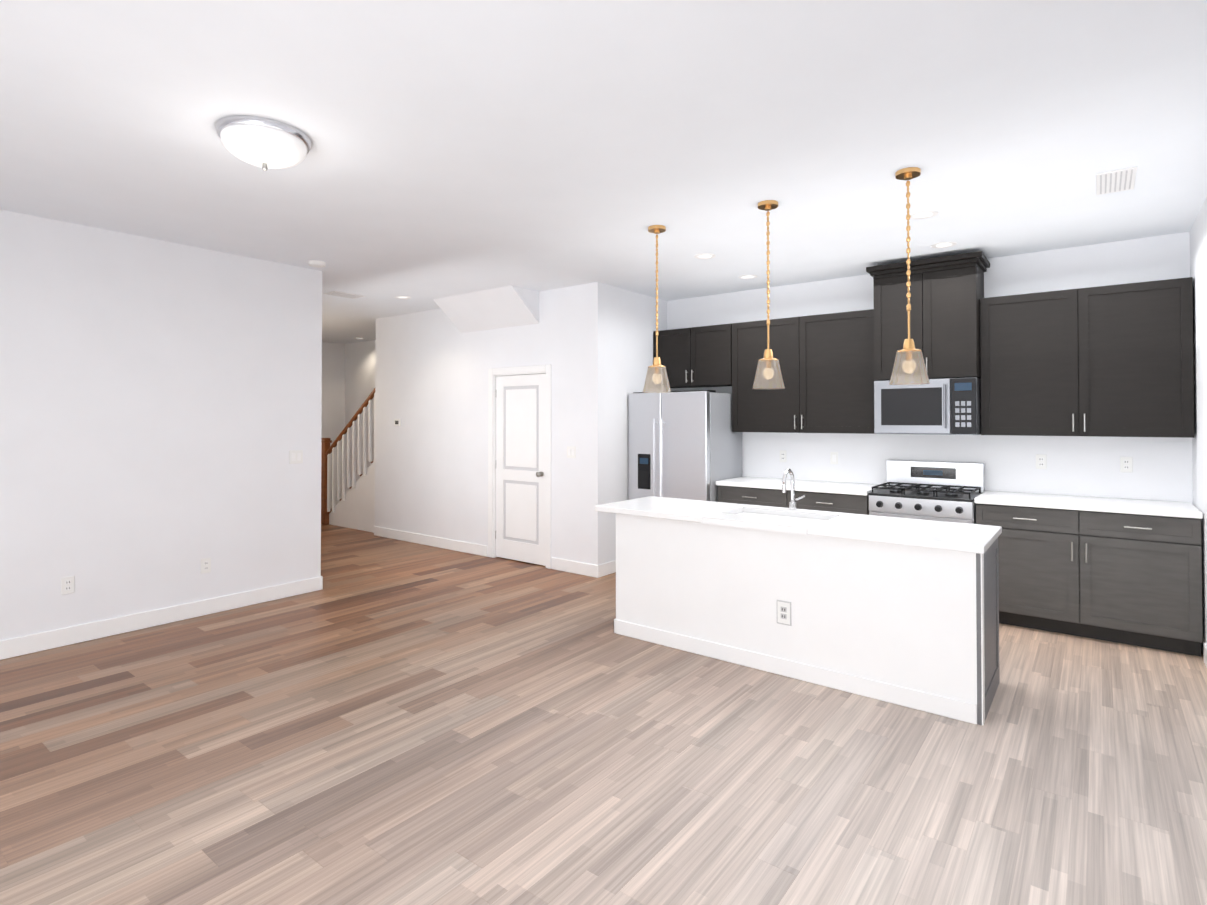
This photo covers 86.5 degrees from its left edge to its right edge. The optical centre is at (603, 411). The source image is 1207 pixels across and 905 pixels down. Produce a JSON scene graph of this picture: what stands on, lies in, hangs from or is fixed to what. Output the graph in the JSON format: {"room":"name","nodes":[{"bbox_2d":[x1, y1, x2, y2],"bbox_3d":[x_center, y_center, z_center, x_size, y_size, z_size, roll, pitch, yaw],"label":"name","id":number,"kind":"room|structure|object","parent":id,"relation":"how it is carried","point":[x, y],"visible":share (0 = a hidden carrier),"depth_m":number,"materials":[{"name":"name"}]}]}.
{"room":"kitchen","nodes":[
{"label":"kitchen","id":0,"kind":"room"},
{"bbox_2d":[0,209,321,640],"bbox_3d":[-3.989,0.139,3.907,0.120,2.840,4.670,-1,-1,38],"label":"wall","id":1,"kind":"structure","parent":0,"point":[160,409],"depth_m":4.67,"materials":[{"name":"paint"}]},
{"bbox_2d":[61,576,74,594],"bbox_3d":[-3.593,1.165,4.302,0.008,0.115,0.070,-1,-1,38],"label":"electrical outlet","id":2,"kind":"object","parent":1,"relation":"attached to","point":[67,585],"visible":1,"depth_m":4.30,"materials":[{"name":"white plastic"}]},
{"bbox_2d":[0,576,320,659],"bbox_3d":[-3.936,1.499,3.849,0.014,0.120,4.670,-1,-1,38],"label":"baseboard","id":3,"kind":"structure","parent":1,"relation":"attached to","point":[31,643],"depth_m":4.65,"materials":[{"name":"paint"}]},
{"bbox_2d":[201,558,210,573],"bbox_3d":[-3.080,1.194,4.967,0.008,0.115,0.070,-1,-1,38],"label":"electrical outlet","id":4,"kind":"object","parent":1,"relation":"attached to","point":[205,565],"visible":1,"depth_m":4.96,"materials":[{"name":"white plastic"}]},
{"bbox_2d":[289,450,302,463],"bbox_3d":[-2.651,0.391,5.532,0.010,0.115,0.116,-1,-1,38],"label":"light switch","id":5,"kind":"object","parent":1,"relation":"attached to","point":[295,456],"visible":1,"depth_m":5.53,"materials":[{"name":"white plastic"}]},
{"bbox_2d":[321,342,344,500],"bbox_3d":[-5.547,0.219,9.944,0.120,2.840,3.230,-1,-1,38],"label":"wall","id":6,"kind":"structure","parent":0,"point":[333,391],"depth_m":11.03,"materials":[{"name":"paint"}]},
{"bbox_2d":[330,500,339,507],"bbox_3d":[-5.458,1.579,9.933,0.014,0.120,3.110,-1,-1,38],"label":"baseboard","id":7,"kind":"structure","parent":6,"relation":"attached to","point":[337,502],"depth_m":11.02,"materials":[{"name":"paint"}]},
{"bbox_2d":[375,282,604,568],"bbox_3d":[-1.492,0.185,7.343,3.720,2.840,0.120,-1,-1,38],"label":"wall","id":8,"kind":"structure","parent":0,"point":[433,367],"depth_m":7.26,"materials":[{"name":"paint"}]},
{"bbox_2d":[394,419,400,425],"bbox_3d":[-2.606,0.140,8.110,0.120,0.090,0.023,-1,-1,38],"label":"thermostat","id":9,"kind":"object","parent":8,"relation":"attached to","point":[397,422],"visible":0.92,"depth_m":8.09,"materials":[{"name":"white plastic"}]},
{"bbox_2d":[374,526,487,556],"bbox_3d":[-2.141,1.550,7.740,2.185,0.120,0.014,-1,-1,38],"label":"baseboard","id":10,"kind":"structure","parent":8,"relation":"attached to","point":[461,546],"depth_m":7.64,"materials":[{"name":"paint"}]},
{"bbox_2d":[488,364,550,568],"bbox_3d":[-0.864,0.561,6.843,0.930,2.075,0.136,-1,-1,38],"label":"door frame","id":11,"kind":"structure","parent":8,"relation":"attached to","point":[523,370],"depth_m":7.02,"materials":[{"name":"paint"}]},
{"bbox_2d":[495,374,545,565],"bbox_3d":[-0.901,0.598,6.808,0.774,1.976,0.111,-1,-1,38],"label":"closet door","id":12,"kind":"structure","parent":8,"relation":"in","point":[520,533],"depth_m":6.82,"materials":[{"name":"white wood"}]},
{"bbox_2d":[567,446,575,457],"bbox_3d":[-0.321,0.402,6.354,0.116,0.115,0.010,-1,-1,38],"label":"light switch","id":13,"kind":"object","parent":8,"relation":"attached to","point":[571,451],"visible":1,"depth_m":6.35,"materials":[{"name":"white plastic"}]},
{"bbox_2d":[552,557,598,577],"bbox_3d":[-0.286,1.531,6.310,0.599,0.120,0.014,-1,-1,38],"label":"baseboard","id":14,"kind":"structure","parent":8,"relation":"attached to","point":[580,568],"depth_m":6.29,"materials":[{"name":"paint"}]},
{"bbox_2d":[0,508,1206,904],"bbox_3d":[-2.554,1.621,4.758,11.170,0.100,8.040,-1,-1,38],"label":"floor","id":15,"kind":"structure","parent":0,"point":[378,720],"depth_m":2.79,"materials":[{"name":"laminate"}]},
{"bbox_2d":[321,388,374,532],"bbox_3d":[-3.085,0.644,9.284,1.640,1.974,1.240,-1,-1,38],"label":"stair","id":16,"kind":"structure","parent":15,"relation":"on","point":[354,508],"depth_m":8.89,"materials":[{"name":"paint"}]},
{"bbox_2d":[628,390,741,501],"bbox_3d":[0.817,0.698,6.524,0.900,1.792,0.826,-1,-1,38],"label":"fridge","id":17,"kind":"object","parent":15,"relation":"on","point":[684,444],"visible":0.5,"depth_m":6.22,"materials":[{"name":"grey metal"}]},
{"bbox_2d":[718,485,775,506],"bbox_3d":[1.563,1.144,6.103,0.746,0.890,0.606,-1,-1,38],"label":"base cabinet","id":18,"kind":"object","parent":15,"relation":"on","point":[726,493],"depth_m":5.91,"materials":[{"name":"black wood"}]},
{"bbox_2d":[614,509,999,724],"bbox_3d":[1.173,1.136,4.118,2.268,0.852,0.672,-1,-1,38],"label":"kitchen island","id":19,"kind":"object","parent":15,"relation":"on","point":[900,611],"depth_m":3.65,"materials":[{"name":"paint"}]},
{"bbox_2d":[595,497,1001,552],"bbox_3d":[1.122,0.691,4.167,2.430,0.040,0.735,-1,-1,38],"label":"island countertop","id":20,"kind":"structure","parent":19,"relation":"on","point":[954,537],"depth_m":3.83,"materials":[{"name":"white stone"}]},
{"bbox_2d":[776,489,878,514],"bbox_3d":[2.056,1.138,5.723,0.747,0.890,0.606,-1,-1,38],"label":"base cabinet","id":21,"kind":"object","parent":15,"relation":"on","point":[844,497],"depth_m":5.46,"materials":[{"name":"black wood"}]},
{"bbox_2d":[716,477,885,496],"bbox_3d":[1.800,0.676,5.907,1.374,0.040,0.636,-1,-1,38],"label":"countertop","id":22,"kind":"structure","parent":21,"relation":"on","point":[853,489],"depth_m":5.75,"materials":[{"name":"white stone"}]},
{"bbox_2d":[868,460,984,523],"bbox_3d":[2.631,0.993,5.228,0.748,1.143,0.685,-1,-1,38],"label":"range","id":23,"kind":"object","parent":15,"relation":"on","point":[937,491],"visible":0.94,"depth_m":5.20,"materials":[{"name":"silver metal"}]},
{"bbox_2d":[974,491,1202,655],"bbox_3d":[3.443,1.104,4.630,1.246,0.930,0.643,-1,-1,38],"label":"base cabinet","id":24,"kind":"object","parent":15,"relation":"on","point":[1123,571],"visible":0.94,"depth_m":4.35,"materials":[{"name":"black wood"}]},
{"bbox_2d":[0,0,1206,343],"bbox_3d":[-2.554,-1.319,4.797,11.170,0.100,8.040,-1,-1,38],"label":"ceiling","id":25,"kind":"structure","parent":0,"point":[464,146],"depth_m":2.97,"materials":[{"name":"paint"}]},
{"bbox_2d":[215,115,311,170],"bbox_3d":[-1.584,-1.209,2.999,0.400,0.167,0.400,-1,-1,38],"label":"flush ceiling light","id":26,"kind":"object","parent":25,"relation":"attached to","point":[265,144],"visible":1,"depth_m":2.89,"materials":[{"name":"white glass"}]},
{"bbox_2d":[308,260,325,267],"bbox_3d":[-2.416,-1.243,5.409,0.140,0.036,0.140,-1,-1,38],"label":"smoke detector","id":27,"kind":"object","parent":25,"relation":"attached to","point":[316,263],"visible":1,"depth_m":5.37,"materials":[{"name":"white plastic"}]},
{"bbox_2d":[324,291,365,298],"bbox_3d":[-2.743,-1.237,6.804,0.220,0.009,0.350,-1,-1,38],"label":"ceiling vent","id":28,"kind":"object","parent":25,"relation":"in","point":[343,294],"visible":0.96,"depth_m":6.76,"materials":[{"name":"metal"}]},
{"bbox_2d":[395,296,410,298],"bbox_3d":[-2.174,-1.238,6.952,0.176,0.004,0.176,-1,-1,38],"label":"recessed light","id":29,"kind":"object","parent":25,"relation":"in","point":[402,297],"visible":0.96,"depth_m":6.95,"materials":[{"name":"paint"}]},
{"bbox_2d":[433,285,538,332],"bbox_3d":[-1.275,-1.077,6.863,1.230,0.330,0.400,-1,-1,38],"label":"ceiling soffit","id":30,"kind":"structure","parent":25,"relation":"attached to","point":[502,307],"depth_m":6.78,"materials":[{"name":"paint"}]},
{"bbox_2d":[643,225,670,392],"bbox_3d":[0.369,-0.704,4.429,0.193,1.140,0.198,-1,-1,38],"label":"pendant light","id":31,"kind":"object","parent":25,"relation":"hanging from","point":[656,380],"visible":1,"depth_m":4.38,"materials":[{"name":"gold metal"}]},
{"bbox_2d":[694,253,715,258],"bbox_3d":[0.826,-1.262,5.209,0.176,0.004,0.176,-1,-1,38],"label":"recessed light","id":32,"kind":"object","parent":25,"relation":"in","point":[704,256],"visible":1,"depth_m":5.21,"materials":[{"name":"paint"}]},
{"bbox_2d":[738,275,757,278],"bbox_3d":[1.341,-1.252,5.960,0.176,0.004,0.176,-1,-1,38],"label":"recessed light","id":33,"kind":"object","parent":25,"relation":"in","point":[747,276],"visible":1,"depth_m":5.94,"materials":[{"name":"paint"}]},
{"bbox_2d":[752,200,784,388],"bbox_3d":[1.011,-0.710,3.935,0.193,1.140,0.198,-1,-1,38],"label":"pendant light","id":34,"kind":"object","parent":25,"relation":"hanging from","point":[768,375],"visible":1,"depth_m":3.89,"materials":[{"name":"clear glass"}]},
{"bbox_2d":[889,167,929,384],"bbox_3d":[1.632,-0.717,3.431,0.193,1.140,0.198,-1,-1,38],"label":"pendant light","id":35,"kind":"object","parent":25,"relation":"hanging from","point":[909,367],"visible":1,"depth_m":3.40,"materials":[{"name":"clear glass"}]},
{"bbox_2d":[910,210,937,218],"bbox_3d":[2.074,-1.275,4.158,0.176,0.004,0.176,-1,-1,38],"label":"recessed light","id":36,"kind":"object","parent":25,"relation":"in","point":[925,214],"visible":0.98,"depth_m":4.15,"materials":[{"name":"paint"}]},
{"bbox_2d":[931,242,956,247],"bbox_3d":[2.587,-1.266,4.874,0.176,0.004,0.176,-1,-1,38],"label":"recessed light","id":37,"kind":"object","parent":25,"relation":"in","point":[942,245],"visible":1,"depth_m":4.86,"materials":[{"name":"paint"}]},
{"bbox_2d":[1096,166,1136,194],"bbox_3d":[2.852,-1.280,3.571,0.170,0.009,0.400,-1,-1,38],"label":"ceiling vent","id":38,"kind":"object","parent":25,"relation":"in","point":[1119,180],"visible":1,"depth_m":3.54,"materials":[{"name":"metal"}]},
{"bbox_2d":[605,284,666,562],"bbox_3d":[0.318,0.177,6.743,0.120,2.840,1.140,-1,-1,38],"label":"wall","id":39,"kind":"structure","parent":0,"point":[630,322],"depth_m":6.47,"materials":[{"name":"paint"}]},
{"bbox_2d":[598,560,615,576],"bbox_3d":[0.090,1.531,6.319,0.014,0.120,0.460,-1,-1,38],"label":"baseboard","id":40,"kind":"structure","parent":39,"relation":"attached to","point":[607,568],"depth_m":6.24,"materials":[{"name":"paint"}]},
{"bbox_2d":[345,232,1192,503],"bbox_3d":[-0.143,0.192,7.906,11.170,2.840,0.140,-1,-1,38],"label":"wall","id":41,"kind":"structure","parent":0,"point":[1090,466],"depth_m":5.24,"materials":[{"name":"paint"}]},
{"bbox_2d":[653,323,731,387],"bbox_3d":[0.980,-0.568,6.747,0.920,0.610,0.333,-1,-1,38],"label":"upper cabinet","id":42,"kind":"object","parent":41,"relation":"attached to","point":[695,357],"visible":0.92,"depth_m":6.60,"materials":[{"name":"black wood"}]},
{"bbox_2d":[732,317,791,432],"bbox_3d":[1.657,-0.340,6.246,0.745,1.080,0.296,-1,-1,38],"label":"upper cabinet","id":43,"kind":"object","parent":41,"relation":"attached to","point":[753,410],"depth_m":6.18,"materials":[{"name":"black wood"}]},
{"bbox_2d":[780,450,785,461],"bbox_3d":[1.772,0.442,6.332,0.070,0.115,0.008,-1,-1,38],"label":"electrical outlet","id":44,"kind":"object","parent":41,"relation":"attached to","point":[782,456],"visible":1,"depth_m":6.33,"materials":[{"name":"white plastic"}]},
{"bbox_2d":[792,309,875,433],"bbox_3d":[2.151,-0.345,5.865,0.746,1.080,0.296,-1,-1,38],"label":"upper cabinet","id":45,"kind":"object","parent":41,"relation":"attached to","point":[826,362],"depth_m":5.75,"materials":[{"name":"black wood"}]},
{"bbox_2d":[866,251,989,380],"bbox_3d":[2.698,-0.744,5.338,0.850,0.955,0.471,-1,-1,38],"label":"upper cabinet","id":46,"kind":"object","parent":41,"relation":"attached to","point":[947,293],"visible":0.75,"depth_m":5.14,"materials":[{"name":"black wood"}]},
{"bbox_2d":[874,377,980,434],"bbox_3d":[2.691,-0.037,5.319,0.752,0.446,0.494,-1,-1,38],"label":"microwave","id":47,"kind":"object","parent":46,"relation":"attached to","point":[949,406],"visible":0.98,"depth_m":5.12,"materials":[{"name":"silver metal"}]},
{"bbox_2d":[1036,454,1046,468],"bbox_3d":[3.443,0.395,5.045,0.070,0.115,0.008,-1,-1,38],"label":"electrical outlet","id":48,"kind":"object","parent":41,"relation":"attached to","point":[1041,461],"visible":1,"depth_m":5.04,"materials":[{"name":"white plastic"}]},
{"bbox_2d":[980,277,1193,437],"bbox_3d":[3.538,-0.359,4.772,1.242,1.080,0.333,-1,-1,38],"label":"upper cabinet","id":49,"kind":"object","parent":41,"relation":"attached to","point":[1110,361],"visible":1,"depth_m":4.63,"materials":[{"name":"black wood"}]},
{"bbox_2d":[1120,457,1132,472],"bbox_3d":[3.855,0.390,4.727,0.070,0.115,0.008,-1,-1,38],"label":"electrical outlet","id":50,"kind":"object","parent":41,"relation":"attached to","point":[1126,464],"visible":1,"depth_m":4.72,"materials":[{"name":"white plastic"}]},
{"bbox_2d":[1190,197,1206,654],"bbox_3d":[1.816,0.106,1.397,0.120,2.840,7.780,-1,-1,38],"label":"wall","id":51,"kind":"structure","parent":0,"point":[1198,252],"depth_m":4.10,"materials":[{"name":"paint"}]},
{"bbox_2d":[1203,643,1206,667],"bbox_3d":[1.567,1.463,1.167,0.014,0.120,7.140,-1,-1,38],"label":"baseboard","id":52,"kind":"structure","parent":51,"relation":"attached to","point":[1205,653],"depth_m":3.93,"materials":[{"name":"paint"}]}
]}

